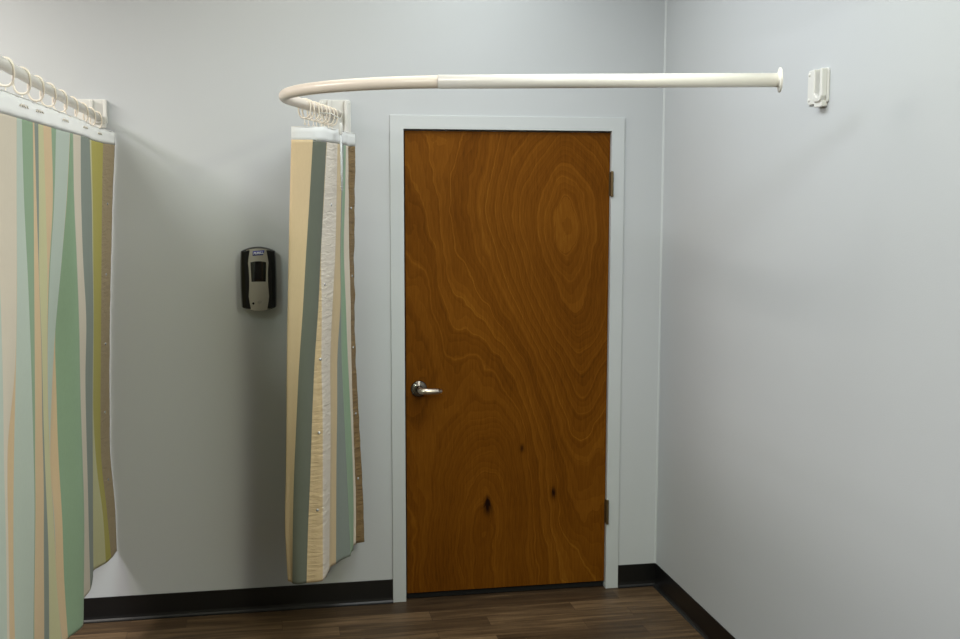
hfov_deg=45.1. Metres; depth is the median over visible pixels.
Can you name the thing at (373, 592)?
baseboard
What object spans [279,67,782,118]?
curtain rod
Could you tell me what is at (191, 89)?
wall
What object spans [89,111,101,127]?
curtain ring
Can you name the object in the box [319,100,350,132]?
rod bracket
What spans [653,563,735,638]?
baseboard
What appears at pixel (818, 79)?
rod bracket
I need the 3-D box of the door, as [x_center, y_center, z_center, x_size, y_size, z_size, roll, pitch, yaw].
[0.118,0.178,5.055,1.022,2.103,0.184,-1,7,-11]
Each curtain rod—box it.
[0,55,100,120]
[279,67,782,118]
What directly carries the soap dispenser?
attached to the wall at (191, 89)
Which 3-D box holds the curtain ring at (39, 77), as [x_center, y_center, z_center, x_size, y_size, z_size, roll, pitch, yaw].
[-1.248,-0.638,3.247,0.049,0.096,0.007,-1,7,-6]
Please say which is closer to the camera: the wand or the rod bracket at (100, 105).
the wand
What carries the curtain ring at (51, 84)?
hanging from the curtain rod at (21, 74)
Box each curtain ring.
[0,56,14,89]
[12,66,30,96]
[27,75,44,102]
[39,82,56,106]
[52,89,67,112]
[64,96,78,116]
[74,102,88,121]
[83,107,95,126]
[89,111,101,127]
[298,98,310,124]
[301,99,314,125]
[306,101,319,125]
[310,102,322,125]
[315,104,326,126]
[319,105,330,125]
[322,106,334,127]
[326,108,337,129]
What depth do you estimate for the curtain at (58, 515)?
3.51 m
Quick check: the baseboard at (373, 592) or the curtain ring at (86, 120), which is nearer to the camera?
the curtain ring at (86, 120)
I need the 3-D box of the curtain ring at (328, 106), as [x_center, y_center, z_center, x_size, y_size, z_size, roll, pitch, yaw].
[-0.600,-0.796,4.579,0.049,0.096,0.007,0,7,0]
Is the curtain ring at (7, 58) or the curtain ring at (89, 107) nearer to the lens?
the curtain ring at (7, 58)
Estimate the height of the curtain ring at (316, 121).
0.096 m
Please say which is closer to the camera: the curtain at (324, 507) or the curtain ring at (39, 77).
the curtain ring at (39, 77)
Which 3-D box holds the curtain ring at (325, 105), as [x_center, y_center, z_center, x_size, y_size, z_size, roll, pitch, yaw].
[-0.606,-0.787,4.500,0.049,0.096,0.007,1,7,8]
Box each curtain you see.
[0,89,116,638]
[285,126,364,583]
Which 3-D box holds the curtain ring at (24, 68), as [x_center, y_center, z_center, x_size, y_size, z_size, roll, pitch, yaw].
[-1.208,-0.618,3.044,0.049,0.096,0.007,-1,7,-11]
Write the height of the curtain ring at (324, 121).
0.096 m
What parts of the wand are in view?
rod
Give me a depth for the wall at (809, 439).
3.71 m
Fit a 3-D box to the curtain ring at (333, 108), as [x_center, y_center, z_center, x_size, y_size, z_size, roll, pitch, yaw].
[-0.595,-0.804,4.648,0.049,0.096,0.007,1,7,5]
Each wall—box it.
[0,0,664,597]
[656,0,959,638]
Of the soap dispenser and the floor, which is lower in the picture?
the floor
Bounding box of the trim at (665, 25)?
[654,0,666,562]
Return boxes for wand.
[320,112,342,190]
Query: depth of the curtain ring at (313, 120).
4.29 m
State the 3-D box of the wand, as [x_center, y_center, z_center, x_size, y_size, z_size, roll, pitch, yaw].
[-0.561,-0.634,4.366,0.088,0.292,0.015,-3,7,-23]
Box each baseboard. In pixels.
[83,563,654,623]
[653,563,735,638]
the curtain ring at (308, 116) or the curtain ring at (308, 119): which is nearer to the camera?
the curtain ring at (308, 116)
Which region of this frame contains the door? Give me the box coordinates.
[389,115,624,601]
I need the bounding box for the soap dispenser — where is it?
[240,247,276,310]
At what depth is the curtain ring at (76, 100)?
3.88 m
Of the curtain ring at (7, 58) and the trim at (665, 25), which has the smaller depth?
the curtain ring at (7, 58)
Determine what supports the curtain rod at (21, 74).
attached to the wall
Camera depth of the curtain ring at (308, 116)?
4.15 m
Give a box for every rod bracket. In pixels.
[76,99,107,127]
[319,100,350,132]
[807,67,829,107]
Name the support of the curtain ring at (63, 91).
hanging from the curtain rod at (21, 74)
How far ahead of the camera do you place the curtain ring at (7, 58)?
2.83 m
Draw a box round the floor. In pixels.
[68,585,703,638]

